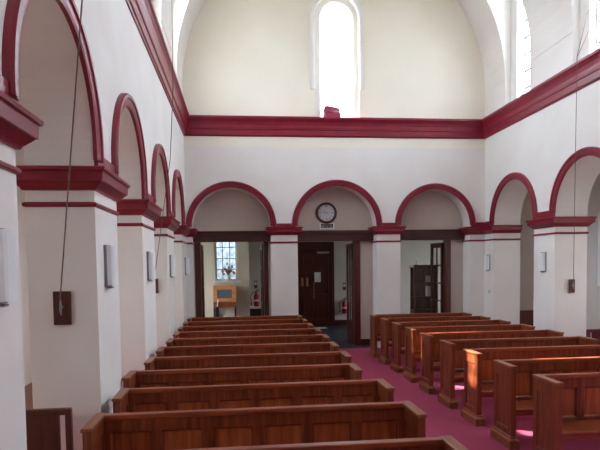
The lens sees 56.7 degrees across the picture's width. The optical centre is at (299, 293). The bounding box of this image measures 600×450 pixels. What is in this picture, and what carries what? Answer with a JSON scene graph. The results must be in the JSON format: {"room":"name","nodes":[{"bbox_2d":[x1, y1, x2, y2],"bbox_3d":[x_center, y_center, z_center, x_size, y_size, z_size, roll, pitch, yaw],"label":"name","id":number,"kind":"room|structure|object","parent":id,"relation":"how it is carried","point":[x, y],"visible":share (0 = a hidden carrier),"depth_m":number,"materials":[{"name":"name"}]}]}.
{"room":"church","nodes":[
{"label":"church","id":0,"kind":"room"},
{"bbox_2d":[15,146,31,385],"bbox_3d":[-4.583,-0.523,4.407,0.350,4.950,18.190,-1,3,-6],"label":"wall","id":1,"kind":"structure","parent":0,"point":[19,154],"depth_m":10.10,"materials":[{"name":"white paint"}]},
{"bbox_2d":[0,0,188,449],"bbox_3d":[-1.610,-2.621,4.475,1.586,9.050,17.890,-1,3,-6],"label":"wall","id":2,"kind":"structure","parent":0,"point":[81,365],"depth_m":4.99,"materials":[{"name":"white paint"}]},
{"bbox_2d":[0,228,17,306],"bbox_3d":[-1.544,-0.136,2.897,0.103,0.415,0.196,-1,3,-6],"label":"wall sconce","id":3,"kind":"object","parent":2,"relation":"attached to","point":[8,269],"visible":1,"depth_m":2.85,"materials":[{"name":"metal"}]},
{"bbox_2d":[0,160,21,174],"bbox_3d":[-1.887,-0.680,2.748,0.634,0.045,0.914,-1,3,-6],"label":"trim","id":4,"kind":"structure","parent":2,"relation":"attached to","point":[5,166],"depth_m":3.08,"materials":[{"name":"paint"}]},
{"bbox_2d":[0,75,43,149],"bbox_3d":[-1.891,-0.972,2.733,0.839,0.340,1.119,-1,3,-6],"label":"capital","id":5,"kind":"object","parent":2,"relation":"attached to","point":[19,127],"visible":1,"depth_m":3.02,"materials":[{"name":"paint"}]},
{"bbox_2d":[2,0,103,162],"bbox_3d":[-1.716,-1.691,4.036,0.065,1.100,2.043,-1,3,-6],"label":"trim","id":6,"kind":"structure","parent":2,"relation":"attached to","point":[15,10],"depth_m":4.17,"materials":[{"name":"paint"}]},
{"bbox_2d":[53,291,71,324],"bbox_3d":[-2.111,0.132,4.923,0.150,0.300,0.082,-1,3,-6],"label":"block","id":7,"kind":"object","parent":2,"relation":"attached to","point":[62,310],"visible":1,"depth_m":4.93,"materials":[{"name":"brown wood"}]},
{"bbox_2d":[22,202,118,215],"bbox_3d":[-2.171,-0.808,5.364,0.634,0.045,0.944,-1,3,-6],"label":"trim","id":8,"kind":"structure","parent":2,"relation":"attached to","point":[24,204],"depth_m":4.91,"materials":[{"name":"paint"}]},
{"bbox_2d":[16,158,129,201],"bbox_3d":[-2.175,-1.100,5.350,0.839,0.340,1.149,-1,3,-6],"label":"capital","id":9,"kind":"object","parent":2,"relation":"attached to","point":[101,178],"visible":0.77,"depth_m":4.84,"materials":[{"name":"paint"}]},
{"bbox_2d":[103,245,117,287],"bbox_3d":[-1.810,-0.257,5.350,0.103,0.415,0.196,-1,3,-6],"label":"wall sconce","id":10,"kind":"object","parent":2,"relation":"attached to","point":[110,252],"visible":1,"depth_m":5.27,"materials":[{"name":"metal"}]},
{"bbox_2d":[107,246,117,284],"bbox_3d":[-1.796,-0.264,5.351,0.075,0.370,0.184,-1,3,-6],"label":"diffuser","id":11,"kind":"object","parent":10,"relation":"attached to","point":[112,256],"depth_m":5.27,"materials":[{"name":"white plastic"}]},
{"bbox_2d":[111,93,147,195],"bbox_3d":[-1.988,-1.787,6.550,0.065,1.045,1.880,-1,3,-6],"label":"trim","id":12,"kind":"structure","parent":2,"relation":"attached to","point":[124,100],"depth_m":6.44,"materials":[{"name":"paint"}]},
{"bbox_2d":[117,223,155,230],"bbox_3d":[-2.438,-0.929,7.827,0.634,0.045,1.084,-1,3,-6],"label":"trim","id":13,"kind":"structure","parent":2,"relation":"attached to","point":[118,224],"depth_m":7.32,"materials":[{"name":"paint"}]},
{"bbox_2d":[116,193,162,220],"bbox_3d":[-2.442,-1.221,7.812,0.839,0.340,1.289,-1,3,-6],"label":"capital","id":14,"kind":"object","parent":2,"relation":"attached to","point":[146,207],"visible":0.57,"depth_m":7.27,"materials":[{"name":"paint"}]},
{"bbox_2d":[146,251,155,280],"bbox_3d":[-2.072,-0.375,7.763,0.103,0.415,0.196,-1,3,-6],"label":"wall sconce","id":15,"kind":"object","parent":2,"relation":"attached to","point":[151,265],"visible":1,"depth_m":7.68,"materials":[{"name":"metal"}]},
{"bbox_2d":[149,252,155,278],"bbox_3d":[-2.058,-0.383,7.764,0.075,0.370,0.184,-1,3,-6],"label":"diffuser","id":16,"kind":"object","parent":15,"relation":"attached to","point":[152,265],"depth_m":7.68,"materials":[{"name":"white plastic"}]},
{"bbox_2d":[155,279,158,292],"bbox_3d":[-2.567,-0.129,9.815,0.120,0.260,0.082,-1,3,-6],"label":"block","id":17,"kind":"object","parent":2,"relation":"attached to","point":[156,280],"visible":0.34,"depth_m":9.82,"materials":[{"name":"brown wood"}]},
{"bbox_2d":[156,20,172,264],"bbox_3d":[-2.374,-3.074,9.602,0.475,5.741,0.038,-1,3,6],"label":"cord","id":18,"kind":"object","parent":17,"relation":"attached to","point":[172,20],"visible":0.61,"depth_m":9.62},
{"bbox_2d":[125,0,189,135],"bbox_3d":[-1.743,-3.562,4.415,0.165,0.460,17.890,-1,3,-6],"label":"crown molding","id":19,"kind":"structure","parent":2,"relation":"attached to","point":[143,13],"depth_m":8.67,"materials":[{"name":"paint"}]},
{"bbox_2d":[151,144,170,213],"bbox_3d":[-2.260,-1.900,9.063,0.065,1.025,1.840,-1,3,-6],"label":"trim","id":20,"kind":"structure","parent":2,"relation":"attached to","point":[158,148],"depth_m":9.03,"materials":[{"name":"paint"}]},
{"bbox_2d":[154,234,174,238],"bbox_3d":[-2.709,-1.051,10.329,0.634,0.045,1.104,-1,3,-6],"label":"trim","id":21,"kind":"structure","parent":2,"relation":"attached to","point":[167,235],"depth_m":9.81,"materials":[{"name":"paint"}]},
{"bbox_2d":[154,211,179,231],"bbox_3d":[-2.713,-1.343,10.315,0.839,0.340,1.309,-1,3,-6],"label":"capital","id":22,"kind":"object","parent":2,"relation":"attached to","point":[169,221],"visible":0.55,"depth_m":9.78,"materials":[{"name":"paint"}]},
{"bbox_2d":[169,255,175,277],"bbox_3d":[-2.341,-0.496,10.245,0.103,0.415,0.196,-1,3,-6],"label":"wall sconce","id":23,"kind":"object","parent":2,"relation":"attached to","point":[172,259],"visible":1,"depth_m":10.16,"materials":[{"name":"metal"}]},
{"bbox_2d":[171,256,175,275],"bbox_3d":[-2.327,-0.504,10.247,0.075,0.370,0.184,-1,3,-6],"label":"diffuser","id":24,"kind":"object","parent":23,"relation":"attached to","point":[173,258],"depth_m":10.16,"materials":[{"name":"white plastic"}]},
{"bbox_2d":[172,169,184,223],"bbox_3d":[-2.536,-2.039,11.604,0.065,1.055,1.900,-1,3,-6],"label":"trim","id":25,"kind":"structure","parent":2,"relation":"attached to","point":[177,175],"depth_m":11.55,"materials":[{"name":"paint"}]},
{"bbox_2d":[174,240,193,244],"bbox_3d":[-2.683,-1.188,13.023,0.560,0.045,1.686,0,3,20],"label":"trim","id":26,"kind":"structure","parent":2,"relation":"attached to","point":[175,241],"depth_m":12.56,"materials":[{"name":"paint"}]},
{"bbox_2d":[174,223,197,237],"bbox_3d":[-2.851,-1.495,13.050,0.725,0.310,1.711,-1,3,1],"label":"capital","id":27,"kind":"object","parent":2,"relation":"attached to","point":[183,229],"visible":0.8,"depth_m":12.72,"materials":[{"name":"paint"}]},
{"bbox_2d":[184,257,189,274],"bbox_3d":[-2.642,-0.633,13.026,0.103,0.415,0.196,-1,3,-6],"label":"wall sconce","id":28,"kind":"object","parent":2,"relation":"attached to","point":[187,268],"visible":1,"depth_m":12.94,"materials":[{"name":"metal"}]},
{"bbox_2d":[186,258,189,273],"bbox_3d":[-2.628,-0.641,13.027,0.075,0.370,0.184,-1,3,-6],"label":"diffuser","id":29,"kind":"object","parent":28,"relation":"attached to","point":[187,259],"depth_m":12.94,"materials":[{"name":"white plastic"}]},
{"bbox_3d":[-2.108,-5.255,3.925,0.060,3.020,0.660,-1,3,-6],"label":"window","id":30,"kind":"structure","parent":2,"relation":"in","visible":0},
{"bbox_2d":[59,0,82,300],"bbox_3d":[-1.814,-2.484,3.983,0.412,5.175,1.633,-3,4,-37],"label":"cord","id":31,"kind":"object","parent":30,"relation":"hanging from","point":[81,0],"visible":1,"depth_m":4.39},
{"bbox_2d":[201,242,249,316],"bbox_3d":[-3.740,-0.513,17.344,4.290,3.600,0.300,-1,3,-6],"label":"wall","id":32,"kind":"structure","parent":0,"point":[242,288],"depth_m":17.37,"materials":[{"name":"paint"}]},
{"bbox_2d":[213,242,240,281],"bbox_3d":[-2.298,-1.066,17.347,0.860,1.435,0.250,-1,3,-6],"label":"window","id":33,"kind":"structure","parent":32,"relation":"in","point":[225,252],"depth_m":17.43,"materials":[{"name":"glass"}]},
{"bbox_2d":[222,262,234,280],"bbox_3d":[-2.226,-0.678,17.270,0.463,0.575,0.133,-1,3,-6],"label":"flower vase","id":34,"kind":"object","parent":33,"relation":"on","point":[228,270],"visible":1,"depth_m":17.24,"materials":[{"name":"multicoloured plant"}]},
{"bbox_2d":[25,325,599,449],"bbox_3d":[2.178,1.722,8.125,14.000,0.100,23.900,-1,3,-6],"label":"floor","id":35,"kind":"structure","parent":0,"point":[441,420],"depth_m":8.22,"materials":[{"name":"red carpet"}]},
{"bbox_2d":[25,407,73,449],"bbox_3d":[-2.132,1.447,4.472,0.480,0.940,0.460,-1,3,-6],"label":"chair","id":36,"kind":"object","parent":35,"relation":"on","point":[43,432],"visible":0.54,"depth_m":4.65,"materials":[{"name":"brown wood"}]},
{"bbox_2d":[213,285,236,316],"bbox_3d":[-2.312,0.518,17.157,0.690,1.520,0.400,-1,3,-6],"label":"cabinet","id":37,"kind":"object","parent":35,"relation":"on","point":[225,295],"visible":0.88,"depth_m":16.96,"materials":[{"name":"brown wood"}]},
{"bbox_2d":[216,300,219,316],"bbox_3d":[-2.511,0.492,16.900,0.120,0.604,0.054,-1,3,-6],"label":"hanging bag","id":38,"kind":"object","parent":37,"relation":"hanging from","point":[217,307],"visible":0.86,"depth_m":16.88,"materials":[{"name":"fabric"}]},
{"bbox_2d":[122,363,362,387],"bbox_3d":[-0.612,1.333,6.259,2.633,0.945,0.492,-1,3,-6],"label":"pew","id":39,"kind":"object","parent":35,"relation":"on","point":[350,371],"visible":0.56,"depth_m":6.39,"materials":[{"name":"brown wood"}]},
{"bbox_2d":[187,315,302,321],"bbox_3d":[-1.246,1.014,12.754,2.633,0.945,0.492,-1,3,-6],"label":"pew","id":40,"kind":"object","parent":35,"relation":"on","point":[189,319],"visible":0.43,"depth_m":12.88,"materials":[{"name":"brown wood"}]},
{"bbox_2d":[183,319,307,325],"bbox_3d":[-1.145,1.059,11.827,2.633,0.945,0.492,-1,3,-6],"label":"pew","id":41,"kind":"object","parent":35,"relation":"on","point":[273,321],"visible":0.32,"depth_m":11.95,"materials":[{"name":"brown wood"}]},
{"bbox_2d":[178,323,313,331],"bbox_3d":[-1.044,1.104,10.900,2.633,0.945,0.492,-1,3,-6],"label":"pew","id":42,"kind":"object","parent":35,"relation":"on","point":[293,325],"visible":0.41,"depth_m":11.02,"materials":[{"name":"brown wood"}]},
{"bbox_2d":[155,342,338,356],"bbox_3d":[-0.743,1.241,8.120,2.633,0.945,0.492,-1,3,-6],"label":"pew","id":43,"kind":"object","parent":35,"relation":"on","point":[163,351],"visible":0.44,"depth_m":8.24,"materials":[{"name":"brown wood"}]},
{"bbox_2d":[173,328,321,337],"bbox_3d":[-0.924,1.149,9.975,2.633,0.945,0.492,-1,3,-6],"label":"pew","id":44,"kind":"object","parent":35,"relation":"on","point":[306,331],"visible":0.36,"depth_m":10.10,"materials":[{"name":"brown wood"}]},
{"bbox_2d":[144,351,351,369],"bbox_3d":[-0.642,1.286,7.193,2.633,0.945,0.492,-1,3,-6],"label":"pew","id":45,"kind":"object","parent":35,"relation":"on","point":[335,357],"visible":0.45,"depth_m":7.32,"materials":[{"name":"brown wood"}]},
{"bbox_2d":[166,334,329,346],"bbox_3d":[-0.824,1.195,9.049,2.633,0.945,0.492,-1,3,-6],"label":"pew","id":46,"kind":"object","parent":35,"relation":"on","point":[170,342],"visible":0.32,"depth_m":9.17,"materials":[{"name":"brown wood"}]},
{"bbox_2d":[111,378,394,412],"bbox_3d":[-0.412,1.376,5.343,2.633,0.945,0.492,-1,3,-6],"label":"pew","id":47,"kind":"object","parent":35,"relation":"on","point":[149,399],"visible":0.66,"depth_m":5.47,"materials":[{"name":"brown wood"}]},
{"bbox_2d":[80,401,426,449],"bbox_3d":[-0.321,1.422,4.415,2.633,0.945,0.492,-1,3,-6],"label":"pew","id":48,"kind":"object","parent":35,"relation":"on","point":[254,426],"visible":1,"depth_m":4.55,"materials":[{"name":"brown wood"}]},
{"bbox_2d":[250,306,260,315],"bbox_3d":[-1.444,0.821,18.262,0.430,0.780,0.420,-1,3,-6],"label":"box","id":49,"kind":"object","parent":35,"relation":"on","point":[254,311],"visible":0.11,"depth_m":18.05,"materials":[{"name":"black paint"}]},
{"bbox_2d":[250,289,259,306],"bbox_3d":[-1.466,0.155,18.205,0.280,0.555,0.173,-3,4,-39],"label":"fire extinguisher","id":50,"kind":"object","parent":49,"relation":"on","point":[256,296],"visible":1,"depth_m":18.17,"materials":[{"name":"red metal"}]},
{"bbox_2d":[176,435,467,449],"bbox_3d":[-0.235,1.470,3.436,2.633,0.945,0.492,-1,3,-6],"label":"pew","id":51,"kind":"object","parent":35,"relation":"on","point":[442,442],"visible":1,"depth_m":3.64,"materials":[{"name":"brown wood"}]},
{"bbox_2d":[369,312,471,357],"bbox_3d":[2.794,0.950,12.878,2.340,0.945,0.492,-1,3,-6],"label":"pew","id":52,"kind":"object","parent":35,"relation":"on","point":[375,321],"visible":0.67,"depth_m":12.93,"materials":[{"name":"brown wood"}]},
{"bbox_2d":[409,265,438,313],"bbox_3d":[3.680,0.190,16.521,0.760,2.070,0.440,-1,3,-6],"label":"display cabinet","id":53,"kind":"object","parent":35,"relation":"on","point":[419,303],"visible":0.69,"depth_m":16.62,"materials":[{"name":"brown wood"}]},
{"bbox_2d":[425,286,428,295],"bbox_3d":[3.762,-0.069,16.497,0.083,0.302,0.180,-1,3,-6],"label":"book","id":54,"kind":"object","parent":53,"relation":"on","point":[427,287],"visible":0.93,"depth_m":16.43,"materials":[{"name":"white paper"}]},
{"bbox_2d":[425,275,429,282],"bbox_3d":[3.796,-0.424,16.452,0.200,0.220,0.023,-1,3,-6],"label":"framed card","id":55,"kind":"object","parent":53,"relation":"on","point":[427,277],"visible":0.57,"depth_m":16.44,"materials":[{"name":"grey paper"}]},
{"bbox_2d":[379,315,490,364],"bbox_3d":[2.911,0.994,11.984,2.340,0.945,0.492,-1,3,-6],"label":"pew","id":56,"kind":"object","parent":35,"relation":"on","point":[386,325],"visible":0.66,"depth_m":12.03,"materials":[{"name":"brown wood"}]},
{"bbox_2d":[390,319,510,372],"bbox_3d":[3.008,1.038,11.089,2.340,0.945,0.492,-1,3,-6],"label":"pew","id":57,"kind":"object","parent":35,"relation":"on","point":[398,328],"visible":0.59,"depth_m":11.14,"materials":[{"name":"brown wood"}]},
{"bbox_2d":[403,324,534,382],"bbox_3d":[3.105,1.082,10.194,2.340,0.945,0.492,-1,3,-6],"label":"pew","id":58,"kind":"object","parent":35,"relation":"on","point":[412,334],"visible":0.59,"depth_m":10.25,"materials":[{"name":"brown wood"}]},
{"bbox_2d":[419,329,563,394],"bbox_3d":[3.202,1.125,9.298,2.340,0.945,0.492,-1,3,-6],"label":"pew","id":59,"kind":"object","parent":35,"relation":"on","point":[430,344],"visible":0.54,"depth_m":9.36,"materials":[{"name":"brown wood"}]},
{"bbox_2d":[438,336,598,408],"bbox_3d":[3.299,1.169,8.402,2.340,0.945,0.492,-1,3,-6],"label":"pew","id":60,"kind":"object","parent":35,"relation":"on","point":[451,351],"visible":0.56,"depth_m":8.47,"materials":[{"name":"brown wood"}]},
{"bbox_2d":[461,345,599,426],"bbox_3d":[3.397,1.213,7.507,2.340,0.945,0.492,-1,3,-6],"label":"pew","id":61,"kind":"object","parent":35,"relation":"on","point":[478,362],"visible":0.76,"depth_m":7.57,"materials":[{"name":"brown wood"}]},
{"bbox_2d":[490,356,599,449],"bbox_3d":[3.494,1.257,6.612,2.340,0.945,0.492,-1,3,-6],"label":"pew","id":62,"kind":"object","parent":35,"relation":"on","point":[513,379],"visible":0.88,"depth_m":6.64,"materials":[{"name":"brown wood"}]},
{"bbox_2d":[532,372,599,449],"bbox_3d":[3.591,1.301,5.716,2.340,0.945,0.492,-1,3,-6],"label":"pew","id":63,"kind":"object","parent":35,"relation":"on","point":[566,406],"visible":1,"depth_m":5.72,"materials":[{"name":"brown wood"}]},
{"bbox_2d":[586,329,599,344],"bbox_3d":[5.198,1.095,9.399,0.480,0.940,0.460,-1,3,-6],"label":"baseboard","id":64,"kind":"structure","parent":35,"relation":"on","point":[595,332],"depth_m":9.55,"materials":[{"name":"red paint"}]},
{"bbox_2d":[193,188,462,338],"bbox_3d":[0.981,-1.130,14.376,8.794,5.000,0.150,-1,3,-6],"label":"wall","id":65,"kind":"structure","parent":0,"point":[224,210],"depth_m":14.30,"materials":[{"name":"beige paint"}]},
{"bbox_2d":[195,242,202,316],"bbox_3d":[-2.556,0.077,14.062,0.140,2.720,0.230,-1,3,-6],"label":"door frame","id":66,"kind":"structure","parent":65,"relation":"attached to","point":[198,274],"depth_m":13.93,"materials":[{"name":"brown wood"}]},
{"bbox_2d":[201,245,205,316],"bbox_3d":[-2.537,0.075,14.592,0.128,2.650,0.780,-1,3,-8],"label":"door","id":67,"kind":"structure","parent":65,"relation":"in","point":[202,249],"depth_m":14.21,"materials":[{"name":"brown wood"}]},
{"bbox_2d":[260,244,263,315],"bbox_3d":[-0.999,0.045,14.758,0.128,2.650,0.780,-1,3,-7],"label":"door","id":68,"kind":"structure","parent":65,"relation":"in","point":[261,245],"depth_m":14.40,"materials":[{"name":"brown wood"}]},
{"bbox_2d":[263,242,268,315],"bbox_3d":[-0.861,0.044,14.244,0.110,2.720,0.230,-1,3,-6],"label":"door frame","id":69,"kind":"structure","parent":65,"relation":"attached to","point":[265,244],"depth_m":14.11,"materials":[{"name":"brown wood"}]},
{"bbox_2d":[316,202,336,223],"bbox_3d":[0.673,-2.053,14.190,0.550,0.550,0.065,-1,3,-6],"label":"wall clock","id":70,"kind":"object","parent":65,"relation":"attached to","point":[326,212],"visible":1,"depth_m":14.18,"materials":[{"name":"white plastic"}]},
{"bbox_2d":[320,223,333,228],"bbox_3d":[0.691,-1.719,14.221,0.380,0.160,0.038,-1,3,-6],"label":"board","id":71,"kind":"object","parent":65,"relation":"attached to","point":[322,225],"visible":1,"depth_m":14.21,"materials":[{"name":"white paint"}]},
{"bbox_2d":[346,244,352,343],"bbox_3d":[1.353,-0.001,15.021,0.128,2.650,0.800,-1,3,-6],"label":"door","id":72,"kind":"structure","parent":65,"relation":"in","point":[349,275],"depth_m":15.01,"materials":[{"name":"brown wood"}]},
{"bbox_2d":[352,241,360,345],"bbox_3d":[1.475,-0.002,14.495,0.150,2.720,0.230,-1,3,-6],"label":"door frame","id":73,"kind":"structure","parent":65,"relation":"attached to","point":[355,244],"depth_m":14.40,"materials":[{"name":"brown wood"}]},
{"bbox_2d":[430,243,442,312],"bbox_3d":[3.752,-0.046,15.226,0.128,2.650,0.700,-1,3,-13],"label":"door","id":74,"kind":"structure","parent":65,"relation":"in","point":[433,245],"depth_m":15.21,"materials":[{"name":"brown wood"}]},
{"bbox_2d":[443,240,450,312],"bbox_3d":[3.905,-0.049,14.757,0.120,2.720,0.230,-1,3,-6],"label":"door frame","id":75,"kind":"structure","parent":65,"relation":"attached to","point":[446,243],"depth_m":14.65,"materials":[{"name":"brown wood"}]},
{"bbox_2d":[249,240,442,319],"bbox_3d":[3.051,-0.724,19.631,9.710,3.600,0.300,-1,3,-6],"label":"wall","id":76,"kind":"structure","parent":0,"point":[410,250],"depth_m":19.37,"materials":[{"name":"white paint"}]},
{"bbox_2d":[298,242,334,325],"bbox_3d":[0.514,-0.317,19.214,1.340,2.900,0.222,-1,3,-6],"label":"door","id":77,"kind":"structure","parent":76,"relation":"in","point":[316,300],"depth_m":19.19,"materials":[{"name":"brown wood"}]},
{"bbox_2d":[335,320,346,324],"bbox_3d":[4.559,0.958,19.711,6.760,0.190,0.030,-1,3,-6],"label":"baseboard","id":78,"kind":"structure","parent":76,"relation":"attached to","point":[337,322],"depth_m":19.36,"materials":[{"name":"brown wood"}]},
{"bbox_2d":[339,297,346,313],"bbox_3d":[1.496,0.420,19.265,0.304,0.555,0.200,-1,3,-6],"label":"fire extinguisher","id":79,"kind":"object","parent":76,"relation":"attached to","point":[344,303],"visible":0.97,"depth_m":19.20,"materials":[{"name":"red metal"}]},
{"bbox_2d":[182,0,533,347],"bbox_3d":[1.855,-3.860,14.030,10.564,10.462,0.460,-1,3,-6],"label":"wall","id":80,"kind":"structure","parent":0,"point":[422,58],"depth_m":13.72,"materials":[{"name":"white paint"}]},
{"bbox_2d":[186,181,276,226],"bbox_3d":[-1.671,-2.166,13.466,2.190,1.095,0.065,-1,3,-6],"label":"trim","id":81,"kind":"structure","parent":80,"relation":"attached to","point":[226,184],"depth_m":13.42,"materials":[{"name":"paint"}]},
{"bbox_2d":[193,231,269,241],"bbox_3d":[-1.705,-1.422,13.920,1.916,0.265,0.150,-1,3,-6],"label":"lintel","id":82,"kind":"object","parent":80,"relation":"attached to","point":[201,236],"visible":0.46,"depth_m":13.87,"materials":[{"name":"brown wood"}]},
{"bbox_2d":[265,223,302,235],"bbox_3d":[-0.413,-1.584,13.896,0.899,0.285,0.709,-1,3,-6],"label":"capital","id":83,"kind":"object","parent":80,"relation":"attached to","point":[281,228],"visible":0.9,"depth_m":13.60,"materials":[{"name":"paint"}]},
{"bbox_2d":[269,241,298,243],"bbox_3d":[-0.409,-1.265,13.912,0.694,0.045,0.504,-1,3,-6],"label":"trim","id":84,"kind":"structure","parent":80,"relation":"attached to","point":[280,241],"depth_m":13.68,"materials":[{"name":"paint"}]},
{"bbox_2d":[184,115,484,138],"bbox_3d":[0.961,-4.065,13.608,7.524,0.460,0.165,-1,3,-6],"label":"crown molding","id":85,"kind":"structure","parent":80,"relation":"attached to","point":[197,125],"depth_m":13.58,"materials":[{"name":"paint"}]},
{"bbox_2d":[323,106,340,116],"bbox_3d":[0.780,-4.433,13.649,0.401,0.276,0.250,-1,3,-6],"label":"folded cloth","id":86,"kind":"object","parent":85,"relation":"on","point":[328,111],"visible":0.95,"depth_m":13.53,"materials":[{"name":"red fabric"}]},
{"bbox_2d":[297,230,373,240],"bbox_3d":[0.889,-1.473,14.199,1.996,0.265,0.150,-1,3,-6],"label":"lintel","id":87,"kind":"object","parent":80,"relation":"attached to","point":[305,235],"visible":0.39,"depth_m":14.15,"materials":[{"name":"brown wood"}]},
{"bbox_2d":[319,3,352,116],"bbox_3d":[0.880,-5.721,13.793,0.840,2.870,0.060,-1,3,-6],"label":"window","id":88,"kind":"structure","parent":80,"relation":"in","point":[330,4],"depth_m":13.77,"materials":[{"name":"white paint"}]},
{"bbox_2d":[309,0,363,89],"bbox_3d":[0.896,-6.194,13.555,1.340,2.400,0.050,-1,3,-6],"label":"window surround","id":89,"kind":"object","parent":80,"relation":"attached to","point":[315,2],"visible":1,"depth_m":13.53,"materials":[{"name":"white paint"}]},
{"bbox_2d":[292,180,382,225],"bbox_3d":[0.923,-2.236,13.744,2.270,1.135,0.065,-1,3,-6],"label":"trim","id":90,"kind":"structure","parent":80,"relation":"attached to","point":[359,189],"depth_m":13.70,"materials":[{"name":"paint"}]},
{"bbox_2d":[361,339,369,345],"bbox_3d":[1.747,1.272,14.487,0.340,0.170,0.030,-1,3,-6],"label":"baseboard","id":91,"kind":"structure","parent":80,"relation":"attached to","point":[363,341],"depth_m":14.47,"materials":[{"name":"brown wood"}]},
{"bbox_2d":[372,240,400,242],"bbox_3d":[2.201,-1.316,14.192,0.644,0.045,0.504,-1,3,-6],"label":"trim","id":92,"kind":"structure","parent":80,"relation":"attached to","point":[385,240],"depth_m":13.96,"materials":[{"name":"paint"}]},
{"bbox_2d":[368,223,405,234],"bbox_3d":[2.196,-1.635,14.176,0.849,0.285,0.709,-1,3,-6],"label":"capital","id":93,"kind":"object","parent":80,"relation":"attached to","point":[387,228],"visible":0.9,"depth_m":13.88,"materials":[{"name":"paint"}]},
{"bbox_2d":[400,229,464,239],"bbox_3d":[3.389,-1.522,14.467,1.826,0.265,0.150,-1,3,-6],"label":"lintel","id":94,"kind":"object","parent":80,"relation":"attached to","point":[437,234],"visible":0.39,"depth_m":14.42,"materials":[{"name":"brown wood"}]},
{"bbox_2d":[395,183,475,225],"bbox_3d":[3.424,-2.243,14.015,2.100,1.050,0.065,-1,3,-6],"label":"trim","id":95,"kind":"structure","parent":80,"relation":"attached to","point":[438,186],"depth_m":13.97,"materials":[{"name":"paint"}]},
{"bbox_2d":[458,221,522,234],"bbox_3d":[4.683,-1.647,13.950,1.627,0.310,0.636,1,4,36],"label":"capital","id":96,"kind":"object","parent":80,"relation":"attached to","point":[479,228],"visible":0.99,"depth_m":13.86,"materials":[{"name":"paint"}]},
{"bbox_2d":[462,238,520,241],"bbox_3d":[4.732,-1.343,14.022,1.482,0.045,0.490,1,4,36],"label":"trim","id":97,"kind":"structure","parent":80,"relation":"attached to","point":[500,238],"depth_m":13.77,"materials":[{"name":"paint"}]},
{"bbox_2d":[520,310,532,325],"bbox_3d":[6.321,0.862,14.492,1.770,0.860,0.045,-1,3,-6],"label":"dado","id":98,"kind":"object","parent":80,"relation":"attached to","point":[526,316],"depth_m":14.42,"materials":[{"name":"brown wood"}]},
{"bbox_2d":[161,0,572,91],"bbox_3d":[1.876,-6.391,4.669,7.804,3.862,17.890,-1,3,-6],"label":"ceiling","id":99,"kind":"structure","parent":0,"point":[549,21],"depth_m":12.39,"materials":[{"name":"white paint"}]},
{"bbox_2d":[485,0,599,336],"bbox_3d":[5.511,-2.760,5.241,1.676,9.050,17.890,-1,3,-6],"label":"wall","id":100,"kind":"structure","parent":0,"point":[537,146],"depth_m":11.44,"materials":[{"name":"white paint"}]},
{"bbox_2d":[484,255,489,270],"bbox_3d":[4.712,-0.767,14.028,0.103,0.415,0.196,-1,3,-6],"label":"wall sconce","id":101,"kind":"object","parent":100,"relation":"attached to","point":[486,257],"visible":1,"depth_m":13.95,"materials":[{"name":"metal"}]},
{"bbox_2d":[489,172,537,223],"bbox_3d":[4.843,-2.213,12.733,0.065,1.080,2.160,-1,3,-6],"label":"trim","id":102,"kind":"structure","parent":100,"relation":"attached to","point":[521,177],"depth_m":12.58,"materials":[{"name":"paint"}]},
{"bbox_2d":[522,5,530,93],"bbox_3d":[5.147,-5.783,12.359,0.060,3.020,0.680,-1,3,-6],"label":"window","id":103,"kind":"structure","parent":100,"relation":"in","point":[524,54],"depth_m":12.65,"materials":[{"name":"white glass"}]},
{"bbox_2d":[482,48,599,138],"bbox_3d":[5.573,-3.705,5.201,0.165,0.460,17.890,-1,3,-6],"label":"crown molding","id":104,"kind":"structure","parent":100,"relation":"attached to","point":[562,84],"depth_m":11.10,"materials":[{"name":"paint"}]},
{"bbox_2d":[538,252,546,271],"bbox_3d":[4.989,-0.642,11.476,0.103,0.415,0.196,-1,3,-6],"label":"wall sconce","id":105,"kind":"object","parent":100,"relation":"attached to","point":[542,256],"visible":1,"depth_m":11.40,"materials":[{"name":"metal"}]},
{"bbox_2d":[533,232,588,235],"bbox_3d":[5.370,-1.224,11.489,0.724,0.045,0.844,-1,3,-6],"label":"trim","id":106,"kind":"structure","parent":100,"relation":"attached to","point":[550,233],"depth_m":11.10,"materials":[{"name":"paint"}]},
{"bbox_2d":[526,211,596,228],"bbox_3d":[5.366,-1.516,11.475,0.929,0.340,1.049,-1,3,-6],"label":"capital","id":107,"kind":"object","parent":100,"relation":"attached to","point":[544,219],"visible":0.9,"depth_m":11.04,"materials":[{"name":"paint"}]},
{"bbox_2d":[568,279,574,292],"bbox_3d":[5.443,-0.146,11.106,0.120,0.270,0.082,-1,3,-6],"label":"block","id":108,"kind":"object","parent":100,"relation":"attached to","point":[571,288],"visible":1,"depth_m":11.11,"materials":[{"name":"brown wood"}]},
{"bbox_2d":[549,147,599,213],"bbox_3d":[5.132,-2.085,10.067,0.065,1.085,2.170,-1,3,-6],"label":"trim","id":109,"kind":"structure","parent":100,"relation":"attached to","point":[586,151],"depth_m":10.59,"materials":[{"name":"paint"}]},
{"bbox_2d":[573,9,588,282],"bbox_3d":[5.183,-2.782,10.200,0.241,5.224,1.529,1,3,26],"label":"cord","id":110,"kind":"object","parent":100,"relation":"hanging from","point":[588,9],"visible":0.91,"depth_m":10.08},
{"bbox_2d":[596,0,599,49],"bbox_3d":[5.434,-5.654,9.718,0.060,3.020,0.680,-1,3,-6],"label":"window","id":111,"kind":"structure","parent":100,"relation":"in","point":[598,1],"depth_m":10.06,"materials":[{"name":"white glass"}]},
{"bbox_2d":[577,15,595,56],"bbox_3d":[5.061,-4.556,9.802,0.908,0.977,0.012,-4,4,-45],"label":"cord","id":112,"kind":"object","parent":111,"relation":"hanging from","point":[595,15],"visible":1,"depth_m":9.78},
{"bbox_2d":[586,173,599,337],"bbox_3d":[8.290,-0.774,5.791,0.350,4.950,18.190,-1,3,-6],"label":"wall","id":113,"kind":"structure","parent":0,"point":[593,238],"depth_m":13.73,"materials":[{"name":"white paint"}]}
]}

